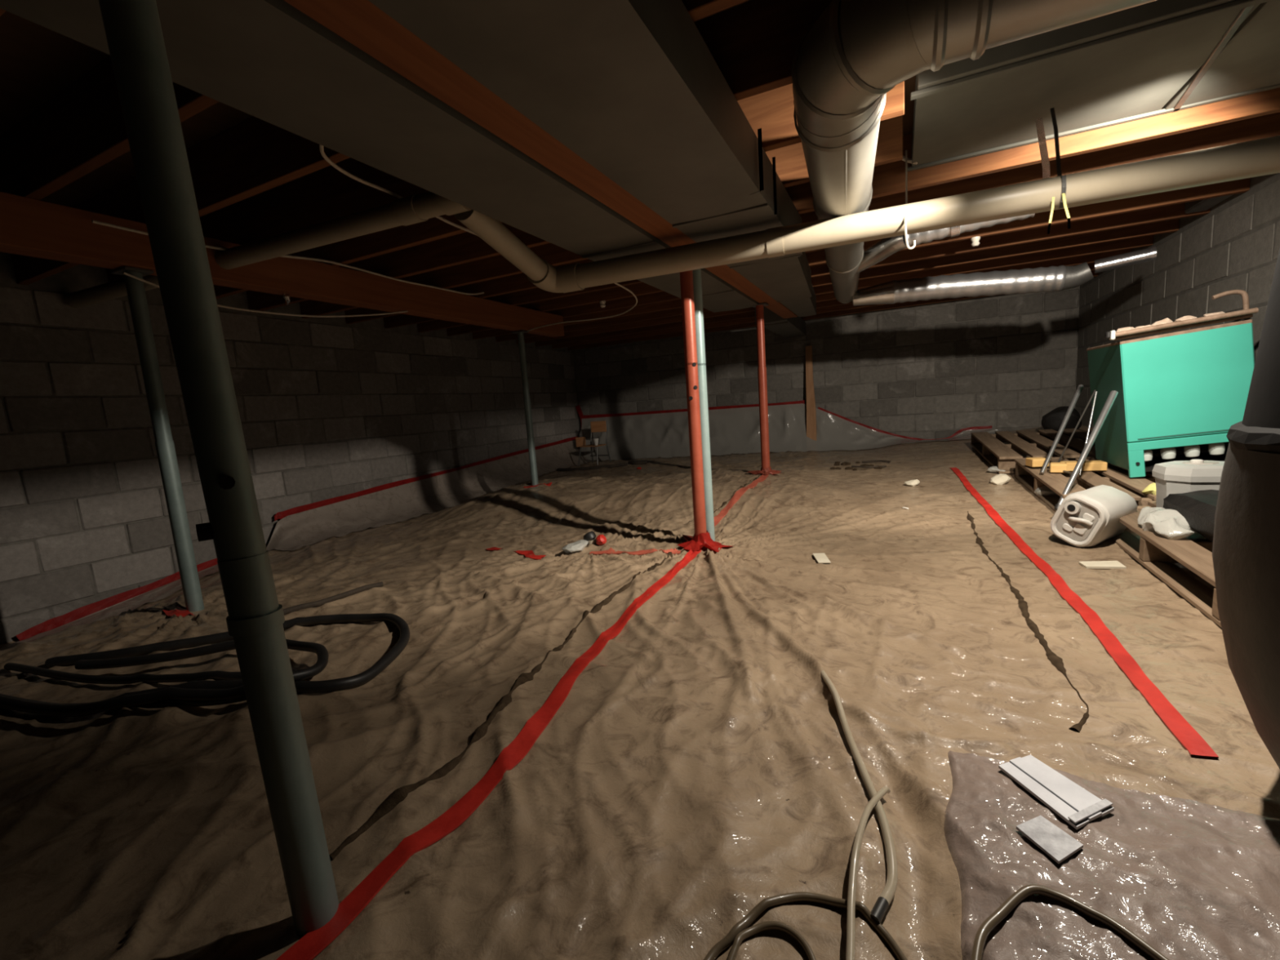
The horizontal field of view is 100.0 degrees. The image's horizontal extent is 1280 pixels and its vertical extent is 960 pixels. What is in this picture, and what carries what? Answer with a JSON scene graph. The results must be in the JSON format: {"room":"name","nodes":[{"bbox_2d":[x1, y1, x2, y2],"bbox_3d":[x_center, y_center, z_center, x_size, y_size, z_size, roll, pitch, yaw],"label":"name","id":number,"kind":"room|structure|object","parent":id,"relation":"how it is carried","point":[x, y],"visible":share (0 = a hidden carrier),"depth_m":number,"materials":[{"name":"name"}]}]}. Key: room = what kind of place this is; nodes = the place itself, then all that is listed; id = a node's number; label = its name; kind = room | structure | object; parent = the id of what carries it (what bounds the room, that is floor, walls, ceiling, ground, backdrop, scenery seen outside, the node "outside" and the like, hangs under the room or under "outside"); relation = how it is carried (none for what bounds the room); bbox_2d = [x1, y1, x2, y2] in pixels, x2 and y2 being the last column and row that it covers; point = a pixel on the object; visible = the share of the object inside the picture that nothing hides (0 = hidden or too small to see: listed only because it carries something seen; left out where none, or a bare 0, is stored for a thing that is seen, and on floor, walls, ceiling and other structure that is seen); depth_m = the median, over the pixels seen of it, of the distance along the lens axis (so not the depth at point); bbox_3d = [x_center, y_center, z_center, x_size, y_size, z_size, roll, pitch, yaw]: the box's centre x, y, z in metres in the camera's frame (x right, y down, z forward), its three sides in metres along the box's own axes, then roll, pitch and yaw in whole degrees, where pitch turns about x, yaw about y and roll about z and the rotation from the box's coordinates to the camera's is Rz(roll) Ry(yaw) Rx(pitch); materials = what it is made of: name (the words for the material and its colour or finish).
{"room":"basement crawl space","nodes":[
{"label":"basement crawl space","id":0,"kind":"room"},
{"bbox_2d":[0,251,579,644],"bbox_3d":[-2.698,-0.348,4.758,0.195,2.400,7.900,0,8,26],"label":"wall","id":1,"kind":"structure","parent":0,"point":[329,407],"depth_m":3.64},
{"bbox_2d":[15,558,217,640],"bbox_3d":[-3.194,0.740,3.385,0.004,0.236,1.026,0,8,26],"label":"tape","id":2,"kind":"object","parent":1,"relation":"attached to","point":[82,611],"visible":0.6,"depth_m":3.24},
{"bbox_2d":[274,435,577,520],"bbox_3d":[-1.882,-0.159,6.141,0.004,0.342,4.495,0,8,26],"label":"tape","id":3,"kind":"object","parent":1,"relation":"attached to","point":[281,515],"visible":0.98,"depth_m":5.08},
{"bbox_2d":[0,424,1279,959],"bbox_3d":[0.176,0.293,3.495,6.100,0.587,7.900,0,8,26],"label":"floor","id":4,"kind":"structure","parent":0,"point":[701,769],"depth_m":1.32,"materials":[{"name":"plastic"}]},
{"bbox_2d":[0,564,218,650],"bbox_3d":[-3.192,0.758,3.162,0.180,0.185,1.700,0,8,26],"label":"plastic sheet","id":5,"kind":"object","parent":4,"relation":"on","point":[162,592],"visible":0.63,"depth_m":3.30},
{"bbox_2d":[4,662,296,710],"bbox_3d":[-1.679,0.649,1.691,1.290,0.056,0.266,-2,8,12],"label":"hose","id":6,"kind":"object","parent":4,"relation":"on","point":[223,675],"visible":0.46,"depth_m":1.70,"materials":[{"name":"rubber"}]},
{"bbox_2d":[111,266,204,611],"bbox_3d":[-2.126,-0.137,2.406,0.120,1.542,0.100,0,8,26],"label":"steel post","id":7,"kind":"object","parent":4,"relation":"on","point":[164,442],"visible":0.88,"depth_m":2.38,"materials":[{"name":"metal"}]},
{"bbox_2d":[162,606,195,617],"bbox_3d":[-2.107,0.605,2.449,0.206,0.035,0.073,2,10,37],"label":"tape","id":8,"kind":"object","parent":4,"relation":"on","point":[178,611],"visible":0.98,"depth_m":2.45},
{"bbox_2d":[0,613,409,716],"bbox_3d":[-1.475,0.615,1.867,1.296,0.070,0.643,-4,8,-3],"label":"hose","id":9,"kind":"object","parent":4,"relation":"on","point":[326,686],"visible":0.66,"depth_m":1.93,"materials":[{"name":"rubber"}]},
{"bbox_2d":[0,639,328,715],"bbox_3d":[-1.495,0.607,1.682,1.020,0.059,0.398,-5,8,-6],"label":"hose","id":10,"kind":"object","parent":9,"relation":"on","point":[175,693],"visible":0.75,"depth_m":1.54,"materials":[{"name":"rubber"}]},
{"bbox_2d":[98,0,338,936],"bbox_3d":[-0.629,-0.014,0.804,0.182,1.566,0.100,0,8,26],"label":"steel post","id":11,"kind":"object","parent":4,"relation":"on","point":[255,619],"visible":0.9,"depth_m":0.78,"materials":[{"name":"metal"}]},
{"bbox_2d":[283,582,383,614],"bbox_3d":[-1.421,0.548,2.384,0.534,0.059,0.035,-11,10,-41],"label":"rod","id":12,"kind":"object","parent":4,"relation":"on","point":[322,602],"visible":0.56,"depth_m":2.41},
{"bbox_2d":[266,440,591,551],"bbox_3d":[-1.736,-0.043,6.031,0.340,0.476,4.600,0,8,26],"label":"plastic sheet","id":13,"kind":"object","parent":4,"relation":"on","point":[402,503],"visible":0.9,"depth_m":5.25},
{"bbox_2d":[575,436,586,447],"bbox_3d":[-0.863,-0.554,7.826,0.140,0.140,0.030,-4,8,3],"label":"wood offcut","id":14,"kind":"object","parent":13,"relation":"on","point":[580,441],"visible":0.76,"depth_m":7.81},
{"bbox_2d":[275,548,703,959],"bbox_3d":[-0.135,0.537,1.723,0.118,0.085,2.209,-1,8,22],"label":"tape","id":15,"kind":"object","parent":4,"relation":"on","point":[313,943],"visible":1,"depth_m":1.09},
{"bbox_2d":[328,551,672,859],"bbox_3d":[-0.240,0.530,1.827,0.125,0.089,1.823,-1,8,23],"label":"dirt line","id":16,"kind":"object","parent":4,"relation":"on","point":[398,795],"visible":0.99,"depth_m":1.27,"materials":[{"name":"soil"}]},
{"bbox_2d":[511,329,537,485],"bbox_3d":[-0.997,-0.616,4.776,0.120,1.378,0.100,0,8,26],"label":"steel post","id":17,"kind":"object","parent":4,"relation":"on","point":[526,400],"visible":0.89,"depth_m":4.75,"materials":[{"name":"metal"}]},
{"bbox_2d":[513,550,546,559],"bbox_3d":[-0.603,0.406,2.919,0.078,0.019,0.286,-10,10,-38],"label":"tape","id":18,"kind":"object","parent":4,"relation":"on","point":[526,553],"visible":0.98,"depth_m":2.92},
{"bbox_2d":[561,539,588,553],"bbox_3d":[-0.354,0.364,2.889,0.130,0.062,0.166,0,8,26],"label":"scrap","id":19,"kind":"object","parent":4,"relation":"on","point":[579,545],"visible":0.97,"depth_m":2.85,"materials":[{"name":"white"}]},
{"bbox_2d":[556,462,627,471],"bbox_3d":[-0.643,-0.151,6.709,1.042,0.098,0.203,0,8,26],"label":"stick","id":20,"kind":"object","parent":4,"relation":"on","point":[621,464],"visible":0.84,"depth_m":6.58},
{"bbox_2d":[577,420,611,466],"bbox_3d":[-0.643,-0.499,7.366,0.354,0.597,0.330,0,8,26],"label":"chair","id":21,"kind":"object","parent":4,"relation":"on","point":[596,426],"visible":0.92,"depth_m":7.41,"materials":[{"name":"brown wood"}]},
{"bbox_2d":[583,530,606,546],"bbox_3d":[-0.244,0.334,2.939,0.140,0.107,0.074,0,8,26],"label":"pipe stub","id":22,"kind":"object","parent":4,"relation":"on","point":[590,536],"visible":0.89,"depth_m":2.92,"materials":[{"name":"rubber"}]},
{"bbox_2d":[589,547,681,555],"bbox_3d":[-0.029,0.365,2.762,0.488,0.035,0.043,-2,8,17],"label":"tape","id":23,"kind":"object","parent":4,"relation":"on","point":[674,551],"visible":0.95,"depth_m":2.75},
{"bbox_2d":[627,460,647,464],"bbox_3d":[-0.042,-0.214,6.749,0.304,0.055,0.084,3,10,42],"label":"stick","id":24,"kind":"object","parent":4,"relation":"on","point":[644,461],"visible":0.96,"depth_m":6.70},
{"bbox_2d":[680,270,706,549],"bbox_3d":[0.265,-0.371,2.658,0.120,1.476,0.100,0,8,26],"label":"steel post","id":25,"kind":"object","parent":4,"relation":"on","point":[686,277],"visible":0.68,"depth_m":2.63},
{"bbox_2d":[692,268,715,541],"bbox_3d":[0.319,-0.383,2.748,0.120,1.484,0.100,0,8,26],"label":"steel post","id":26,"kind":"object","parent":4,"relation":"on","point":[697,285],"visible":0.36,"depth_m":2.72,"materials":[{"name":"metal"}]},
{"bbox_2d":[676,529,731,552],"bbox_3d":[0.333,0.305,2.754,0.281,0.091,0.239,0,8,26],"label":"tape","id":27,"kind":"object","parent":4,"relation":"on","point":[695,543],"visible":0.94,"depth_m":2.71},
{"bbox_2d":[713,473,762,513],"bbox_3d":[0.659,0.130,3.701,0.105,0.164,1.436,0,8,26],"label":"dirt line","id":28,"kind":"object","parent":4,"relation":"on","point":[725,502],"visible":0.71,"depth_m":3.67,"materials":[{"name":"soil"}]},
{"bbox_2d":[713,473,772,526],"bbox_3d":[0.679,0.132,3.654,0.127,0.167,1.602,0,8,26],"label":"tape","id":29,"kind":"object","parent":4,"relation":"on","point":[739,493],"visible":0.77,"depth_m":3.57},
{"bbox_2d":[751,302,769,469],"bbox_3d":[0.977,-0.698,4.269,0.120,1.355,0.100,0,8,26],"label":"steel post","id":30,"kind":"object","parent":4,"relation":"on","point":[762,369],"visible":0.89,"depth_m":4.24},
{"bbox_2d":[746,466,782,475],"bbox_3d":[1.033,-0.082,4.365,0.265,0.056,0.280,-7,8,-19],"label":"tape","id":31,"kind":"object","parent":4,"relation":"on","point":[768,470],"visible":0.98,"depth_m":4.31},
{"bbox_2d":[727,920,816,959],"bbox_3d":[0.173,0.680,0.766,0.154,0.018,0.104,-4,8,0],"label":"hose","id":32,"kind":"object","parent":4,"relation":"on","point":[769,925],"visible":1,"depth_m":0.80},
{"bbox_2d":[579,403,998,461],"bbox_3d":[1.473,-0.623,6.917,5.300,0.637,0.260,0,8,26],"label":"plastic sheet","id":33,"kind":"object","parent":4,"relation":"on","point":[731,430],"visible":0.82,"depth_m":7.06,"materials":[{"name":"grey"}]},
{"bbox_2d":[703,891,907,959],"bbox_3d":[0.235,0.685,0.783,0.354,0.055,0.168,-3,8,5],"label":"hose","id":34,"kind":"object","parent":4,"relation":"on","point":[766,903],"visible":0.99,"depth_m":0.82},
{"bbox_2d":[805,345,816,451],"bbox_3d":[2.109,-1.003,6.617,0.125,1.284,0.185,0,8,26],"label":"plank","id":35,"kind":"object","parent":4,"relation":"on","point":[811,402],"visible":0.87,"depth_m":6.61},
{"bbox_2d":[812,552,831,563],"bbox_3d":[0.842,0.362,2.491,0.055,0.014,0.120,-3,8,6],"label":"paper card","id":36,"kind":"object","parent":4,"relation":"on","point":[820,557],"visible":1,"depth_m":2.48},
{"bbox_2d":[830,461,882,470],"bbox_3d":[1.922,-0.128,4.750,0.422,0.044,0.515,0,8,26],"label":"crumbs","id":37,"kind":"object","parent":4,"relation":"on","point":[837,463],"visible":0.89,"depth_m":4.65,"materials":[{"name":"soil"}]},
{"bbox_2d":[820,670,897,924],"bbox_3d":[0.458,0.596,1.157,0.072,0.052,0.755,-2,8,13],"label":"hose","id":38,"kind":"object","parent":4,"relation":"on","point":[881,906],"visible":0.96,"depth_m":0.98,"materials":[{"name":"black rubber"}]},
{"bbox_2d":[845,786,890,959],"bbox_3d":[0.337,0.654,0.811,0.050,0.048,0.640,0,9,27],"label":"hose","id":39,"kind":"object","parent":4,"relation":"on","point":[851,911],"visible":1,"depth_m":0.86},
{"bbox_2d":[904,479,919,486],"bbox_3d":[1.906,0.018,3.767,0.094,0.044,0.074,3,11,44],"label":"scrap","id":40,"kind":"object","parent":4,"relation":"on","point":[912,482],"visible":1,"depth_m":3.74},
{"bbox_2d":[987,466,1005,472],"bbox_3d":[2.598,-0.071,3.905,0.122,0.052,0.098,0,8,26],"label":"scrap","id":41,"kind":"object","parent":4,"relation":"on","point":[994,468],"visible":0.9,"depth_m":3.89,"materials":[{"name":"white"}]},
{"bbox_2d":[990,473,1010,484],"bbox_3d":[2.410,0.001,3.590,0.119,0.083,0.102,0,8,26],"label":"scrap","id":42,"kind":"object","parent":4,"relation":"on","point":[999,479],"visible":0.95,"depth_m":3.56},
{"bbox_2d":[966,511,1088,732],"bbox_3d":[1.417,0.372,2.095,0.066,0.100,2.003,0,8,25],"label":"dirt line","id":43,"kind":"object","parent":4,"relation":"on","point":[1055,660],"visible":0.99,"depth_m":1.67,"materials":[{"name":"soil"}]},
{"bbox_2d":[1041,406,1081,431],"bbox_3d":[4.013,-0.574,5.117,0.310,0.253,0.258,0,8,26],"label":"sack","id":44,"kind":"object","parent":4,"relation":"on","point":[1053,420],"visible":0.67,"depth_m":5.04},
{"bbox_2d":[970,427,1177,473],"bbox_3d":[3.354,-0.260,4.377,0.950,0.184,1.673,0,8,26],"label":"wooden pallet","id":45,"kind":"object","parent":4,"relation":"on","point":[992,447],"visible":0.57,"depth_m":4.36,"materials":[{"name":"brown wood"}]},
{"bbox_2d":[949,466,1218,758],"bbox_3d":[1.820,0.233,2.664,0.074,0.152,3.478,-1,8,23],"label":"tape","id":46,"kind":"object","parent":4,"relation":"on","point":[1184,733],"visible":1,"depth_m":1.51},
{"bbox_2d":[1013,457,1155,511],"bbox_3d":[2.772,0.026,3.006,0.920,0.162,1.264,0,8,26],"label":"wooden pallet","id":47,"kind":"object","parent":4,"relation":"on","point":[1117,477],"visible":0.31,"depth_m":3.01,"materials":[{"name":"brown wood"}]},
{"bbox_2d":[1025,457,1048,466],"bbox_3d":[2.502,-0.112,3.382,0.090,0.050,0.100,-2,8,14],"label":"wood offcut","id":48,"kind":"object","parent":47,"relation":"on","point":[1033,461],"visible":0.86,"depth_m":3.34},
{"bbox_2d":[1034,485,1059,496],"bbox_3d":[2.383,0.072,3.136,0.130,0.073,0.114,0,8,26],"label":"scrap","id":49,"kind":"object","parent":47,"relation":"on","point":[1044,490],"visible":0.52,"depth_m":3.11,"materials":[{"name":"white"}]},
{"bbox_2d":[1049,462,1067,472],"bbox_3d":[2.490,-0.074,3.193,0.080,0.050,0.100,2,10,37],"label":"wood offcut","id":50,"kind":"object","parent":47,"relation":"on","point":[1054,467],"visible":0.9,"depth_m":3.16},
{"bbox_2d":[1040,384,1118,510],"bbox_3d":[2.424,-0.215,2.967,0.314,0.605,1.016,1,9,31],"label":"frame","id":51,"kind":"object","parent":47,"relation":"on","point":[1089,442],"visible":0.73,"depth_m":2.85,"materials":[{"name":"silver metal"}]},
{"bbox_2d":[1059,460,1107,471],"bbox_3d":[2.632,-0.083,3.190,0.200,0.050,0.100,-1,8,23],"label":"wood offcut","id":52,"kind":"object","parent":47,"relation":"on","point":[1088,465],"visible":0.64,"depth_m":3.14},
{"bbox_2d":[1141,482,1155,494],"bbox_3d":[2.466,0.053,2.547,0.124,0.072,0.091,0,8,26],"label":"cloth","id":53,"kind":"object","parent":47,"relation":"on","point":[1151,488],"visible":0.34,"depth_m":2.56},
{"bbox_2d":[1086,319,1254,477],"bbox_3d":[2.921,-0.436,2.990,0.568,0.775,0.566,0,8,26],"label":"cabinet","id":54,"kind":"object","parent":47,"relation":"on","point":[1178,390],"visible":0.73,"depth_m":2.77,"materials":[{"name":"teal metal"}]},
{"bbox_2d":[1143,449,1152,461],"bbox_3d":[2.721,-0.136,2.893,0.062,0.072,0.060,0,8,26],"label":"glass jar","id":55,"kind":"object","parent":54,"relation":"in","point":[1148,454],"visible":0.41,"depth_m":2.87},
{"bbox_2d":[1151,318,1173,325],"bbox_3d":[2.681,-0.796,2.756,0.093,0.066,0.061,0,8,26],"label":"tuft","id":56,"kind":"object","parent":54,"relation":"on","point":[1166,320],"visible":0.41,"depth_m":2.74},
{"bbox_2d":[1160,447,1176,459],"bbox_3d":[2.805,-0.145,2.851,0.062,0.072,0.060,0,8,26],"label":"glass jar","id":57,"kind":"object","parent":54,"relation":"in","point":[1170,453],"visible":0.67,"depth_m":2.83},
{"bbox_2d":[1104,307,1258,340],"bbox_3d":[2.704,-0.779,2.707,0.569,0.092,0.067,-1,8,24],"label":"bar","id":58,"kind":"object","parent":54,"relation":"on","point":[1113,335],"visible":1,"depth_m":2.69,"materials":[{"name":"brown wood"}]},
{"bbox_2d":[1174,315,1196,321],"bbox_3d":[2.765,-0.808,2.711,0.087,0.044,0.066,0,8,26],"label":"tuft","id":59,"kind":"object","parent":54,"relation":"on","point":[1184,317],"visible":0.44,"depth_m":2.70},
{"bbox_2d":[1183,444,1199,457],"bbox_3d":[2.889,-0.155,2.810,0.062,0.072,0.060,0,8,26],"label":"glass jar","id":60,"kind":"object","parent":54,"relation":"in","point":[1188,451],"visible":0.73,"depth_m":2.79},
{"bbox_2d":[1208,442,1225,455],"bbox_3d":[2.972,-0.164,2.768,0.062,0.072,0.060,0,8,26],"label":"glass jar","id":61,"kind":"object","parent":54,"relation":"in","point":[1215,449],"visible":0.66,"depth_m":2.75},
{"bbox_2d":[1211,289,1249,310],"bbox_3d":[3.005,-0.891,2.731,0.144,0.144,0.022,0,8,26],"label":"pipe","id":62,"kind":"object","parent":54,"relation":"on","point":[1244,294],"visible":0.88,"depth_m":2.71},
{"bbox_2d":[1049,484,1137,547],"bbox_3d":[1.982,0.159,2.356,0.291,0.247,0.223,-8,9,-26],"label":"plastic jug","id":63,"kind":"object","parent":4,"relation":"on","point":[1091,517],"visible":0.99,"depth_m":2.29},
{"bbox_2d":[1078,560,1126,568],"bbox_3d":[1.810,0.332,2.104,0.126,0.016,0.070,-1,8,20],"label":"chip","id":64,"kind":"object","parent":4,"relation":"on","point":[1092,564],"visible":1,"depth_m":2.09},
{"bbox_2d":[943,751,1279,959],"bbox_3d":[0.785,0.655,0.623,0.728,0.053,0.885,0,8,26],"label":"plastic sheet","id":65,"kind":"object","parent":4,"relation":"on","point":[1192,879],"visible":0.98,"depth_m":0.83,"materials":[{"name":"plastic"}]},
{"bbox_2d":[1016,815,1083,863],"bbox_3d":[0.691,0.605,0.906,0.071,0.008,0.078,-6,8,-18],"label":"sheet","id":66,"kind":"object","parent":65,"relation":"on","point":[1056,843],"visible":1,"depth_m":0.90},
{"bbox_2d":[998,755,1114,829],"bbox_3d":[0.781,0.584,1.017,0.101,0.014,0.161,-6,8,-15],"label":"boards","id":67,"kind":"object","parent":65,"relation":"on","point":[1074,804],"visible":1,"depth_m":1.00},
{"bbox_2d":[970,884,1168,959],"bbox_3d":[0.569,0.639,0.749,0.284,0.032,0.145,-3,8,4],"label":"hose","id":68,"kind":"object","parent":65,"relation":"on","point":[1011,902],"visible":1,"depth_m":0.77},
{"bbox_2d":[1111,501,1221,627],"bbox_3d":[2.278,0.262,1.877,0.800,0.164,1.197,0,8,26],"label":"wooden pallet","id":69,"kind":"object","parent":4,"relation":"on","point":[1155,552],"visible":0.22,"depth_m":1.90,"materials":[{"name":"brown wood"}]},
{"bbox_2d":[1137,506,1195,539],"bbox_3d":[2.018,0.163,2.040,0.176,0.100,0.282,0,8,26],"label":"clear bag","id":70,"kind":"object","parent":69,"relation":"on","point":[1171,524],"visible":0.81,"depth_m":1.99,"materials":[{"name":"white"}]},
{"bbox_2d":[1151,459,1224,507],"bbox_3d":[2.326,0.027,2.234,0.262,0.228,0.238,0,8,26],"label":"plastic tub","id":71,"kind":"object","parent":69,"relation":"on","point":[1193,475],"visible":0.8,"depth_m":2.19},
{"bbox_2d":[1163,489,1218,541],"bbox_3d":[2.110,0.151,1.825,0.332,0.148,0.641,0,8,26],"label":"bag","id":72,"kind":"object","parent":69,"relation":"on","point":[1198,508],"visible":0.41,"depth_m":1.94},
{"bbox_2d":[1212,248,1279,768],"bbox_3d":[1.298,-0.101,0.752,0.647,1.420,0.645,0,8,26],"label":"tank","id":73,"kind":"object","parent":4,"relation":"on","point":[1246,547],"visible":1,"depth_m":0.90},
{"bbox_2d":[0,0,1279,350],"bbox_3d":[0.050,-1.505,3.254,6.400,0.265,7.900,0,8,26],"label":"ceiling","id":74,"kind":"structure","parent":0,"point":[64,140],"depth_m":2.39,"materials":[{"name":"brown wood"}]},
{"bbox_2d":[0,191,564,337],"bbox_3d":[-1.871,-1.094,2.894,0.120,0.185,5.100,0,8,26],"label":"beam","id":75,"kind":"structure","parent":74,"relation":"attached to","point":[29,227],"depth_m":2.70,"materials":[{"name":"brown wood"}]},
{"bbox_2d":[123,271,408,317],"bbox_3d":[-1.826,-0.935,2.871,0.010,0.130,1.452,0,8,26],"label":"cable","id":76,"kind":"object","parent":75,"relation":"hanging from","point":[124,273],"visible":0.87,"depth_m":2.81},
{"bbox_2d":[282,293,289,305],"bbox_3d":[-1.896,-0.978,2.880,0.035,0.089,0.036,0,8,26],"label":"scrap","id":77,"kind":"object","parent":75,"relation":"attached to","point":[286,296],"visible":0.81,"depth_m":2.88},
{"bbox_2d":[527,282,637,331],"bbox_3d":[-0.318,-1.211,3.810,0.488,0.047,2.131,-7,8,-24],"label":"cable","id":78,"kind":"object","parent":75,"relation":"hanging from","point":[616,283],"visible":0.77,"depth_m":4.10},
{"bbox_2d":[91,219,484,294],"bbox_3d":[-1.647,-1.203,3.061,0.012,0.098,2.222,0,8,26],"label":"cable","id":79,"kind":"object","parent":74,"relation":"attached to","point":[92,220],"visible":0.81,"depth_m":2.89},
{"bbox_2d":[0,0,758,312],"bbox_3d":[-0.248,-1.088,2.149,0.370,0.184,4.750,0,8,26],"label":"duct","id":80,"kind":"object","parent":74,"relation":"hanging from","point":[269,61],"visible":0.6,"depth_m":1.24,"materials":[{"name":"metal"}]},
{"bbox_2d":[284,0,797,318],"bbox_3d":[0.187,-1.180,2.458,0.128,0.185,5.700,0,8,26],"label":"beam","id":81,"kind":"structure","parent":74,"relation":"attached to","point":[361,23],"depth_m":1.27,"materials":[{"name":"brown wood"}]},
{"bbox_2d":[368,0,816,316],"bbox_3d":[0.436,-1.166,2.370,0.385,0.184,5.750,0,8,26],"label":"duct","id":82,"kind":"object","parent":74,"relation":"hanging from","point":[634,89],"visible":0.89,"depth_m":1.29,"materials":[{"name":"metal"}]},
{"bbox_2d":[749,128,764,195],"bbox_3d":[0.399,-1.105,1.866,0.056,0.205,0.001,0,8,26],"label":"strap","id":83,"kind":"object","parent":82,"relation":"hanging from","point":[759,131],"visible":1,"depth_m":1.86,"materials":[{"name":"metal"}]},
{"bbox_2d":[772,156,777,214],"bbox_3d":[0.495,-1.139,2.094,0.072,0.212,0.001,0,8,26],"label":"strap","id":84,"kind":"object","parent":82,"relation":"hanging from","point":[773,157],"visible":1,"depth_m":2.08,"materials":[{"name":"metal"}]},
{"bbox_2d":[755,306,805,337],"bbox_3d":[1.613,-1.736,5.948,0.300,0.169,1.610,0,8,26],"label":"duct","id":85,"kind":"object","parent":74,"relation":"hanging from","point":[795,326],"visible":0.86,"depth_m":5.69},
{"bbox_2d":[791,0,1156,303],"bbox_3d":[1.111,-1.212,2.412,1.624,0.244,4.119,-4,8,-4],"label":"duct","id":86,"kind":"object","parent":74,"relation":"attached to","point":[855,52],"visible":0.94,"depth_m":1.19,"materials":[{"name":"metal"}]},
{"bbox_2d":[855,213,1035,273],"bbox_3d":[1.573,-1.329,2.923,0.285,0.178,0.935,-11,11,-44],"label":"duct","id":87,"kind":"object","parent":86,"relation":"attached to","point":[884,248],"visible":0.52,"depth_m":2.88,"materials":[{"name":"silver metal"}]},
{"bbox_2d":[852,262,1093,305],"bbox_3d":[2.345,-1.401,3.894,1.505,0.228,0.186,-1,8,24],"label":"duct","id":88,"kind":"object","parent":86,"relation":"attached to","point":[1061,277],"visible":0.98,"depth_m":3.81,"materials":[{"name":"silver metal"}]},
{"bbox_2d":[1093,245,1156,273],"bbox_3d":[3.121,-1.419,3.459,0.298,0.108,0.094,2,10,37],"label":"duct","id":89,"kind":"object","parent":88,"relation":"attached to","point":[1144,255],"visible":1,"depth_m":3.43,"materials":[{"name":"metal"}]},
{"bbox_2d":[970,235,980,246],"bbox_3d":[2.128,-1.511,3.405,0.052,0.050,0.051,0,8,26],"label":"bulb","id":90,"kind":"object","parent":74,"relation":"attached to","point":[975,240],"visible":1,"depth_m":3.39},
{"bbox_2d":[907,0,1279,171],"bbox_3d":[1.813,-1.421,1.782,1.650,0.115,0.750,0,8,26],"label":"duct","id":91,"kind":"object","parent":74,"relation":"attached to","point":[1135,63],"visible":0.8,"depth_m":1.81,"materials":[{"name":"metal"}]},
{"bbox_2d":[905,150,907,204],"bbox_3d":[1.103,-1.249,2.224,0.009,0.335,0.325,0,9,27],"label":"wire","id":92,"kind":"object","parent":91,"relation":"hanging from","point":[906,155],"visible":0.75,"depth_m":2.33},
{"bbox_2d":[1035,117,1049,178],"bbox_3d":[1.456,-1.194,1.941,0.023,0.255,0.102,-1,8,20],"label":"strap","id":93,"kind":"object","parent":91,"relation":"hanging from","point":[1039,122],"visible":0.83,"depth_m":1.94,"materials":[{"name":"metal"}]},
{"bbox_2d":[1049,107,1066,208],"bbox_3d":[1.473,-1.145,1.891,0.015,0.382,0.170,-1,8,23],"label":"strap","id":94,"kind":"object","parent":91,"relation":"hanging from","point":[1052,109],"visible":0.98,"depth_m":1.90,"materials":[{"name":"metal"}]},
{"bbox_2d":[453,135,1279,293],"bbox_3d":[0.987,-1.056,2.046,3.317,0.258,0.683,-3,8,10],"label":"drain pipe","id":95,"kind":"object","parent":94,"relation":"hanging from","point":[1260,157],"visible":0.98,"depth_m":2.01,"materials":[{"name":"plastic"}]},
{"bbox_2d":[64,191,471,307],"bbox_3d":[-1.977,-1.040,2.555,2.962,0.142,0.099,-1,8,25],"label":"drain pipe","id":96,"kind":"object","parent":95,"relation":"attached to","point":[415,208],"visible":0.71,"depth_m":2.23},
{"bbox_2d":[319,144,477,235],"bbox_3d":[-0.853,-1.143,2.337,0.130,0.055,1.871,-3,8,11],"label":"cable","id":97,"kind":"object","parent":96,"relation":"on","point":[330,162],"visible":0.39,"depth_m":1.93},
{"bbox_2d":[903,214,915,249],"bbox_3d":[1.012,-0.929,2.012,0.039,0.128,0.016,0,8,26],"label":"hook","id":98,"kind":"object","parent":95,"relation":"hanging from","point":[904,219],"visible":1,"depth_m":2.01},
{"bbox_2d":[1047,196,1054,234],"bbox_3d":[1.421,-0.915,1.857,0.020,0.120,0.006,0,8,26],"label":"strap","id":99,"kind":"object","parent":94,"relation":"hanging from","point":[1053,197],"visible":1,"depth_m":1.85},
{"bbox_2d":[1062,193,1071,228],"bbox_3d":[1.458,-0.920,1.836,0.027,0.120,0.004,2,9,36],"label":"strap","id":100,"kind":"object","parent":94,"relation":"hanging from","point":[1063,194],"visible":1,"depth_m":1.83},
{"bbox_2d":[573,285,1079,439],"bbox_3d":[1.843,-1.018,6.999,6.500,2.200,0.196,0,8,26],"label":"wall","id":101,"kind":"structure","parent":0,"point":[1004,362],"depth_m":6.30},
{"bbox_2d":[580,400,804,421],"bbox_3d":[0.583,-0.942,7.447,3.303,0.107,0.004,0,8,26],"label":"tape","id":102,"kind":"object","parent":101,"relation":"attached to","point":[802,401],"visible":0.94,"depth_m":7.49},
{"bbox_2d":[817,406,991,439],"bbox_3d":[3.050,-0.667,6.317,1.853,0.501,0.004,0,8,26],"label":"tape","id":103,"kind":"object","parent":101,"relation":"attached to","point":[820,408],"visible":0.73,"depth_m":6.35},
{"bbox_2d":[1075,173,1279,455],"bbox_3d":[3.383,-0.581,2.939,0.186,2.200,5.900,0,8,26],"label":"wall","id":104,"kind":"structure","parent":0,"point":[1236,245],"depth_m":3.36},
{"bbox_2d":[1165,194,1233,221],"bbox_3d":[3.350,-1.661,3.284,0.109,0.100,0.791,0,8,26],"label":"junction box","id":105,"kind":"object","parent":104,"relation":"attached to","point":[1204,204],"visible":0.4,"depth_m":3.09,"materials":[{"name":"metal"}]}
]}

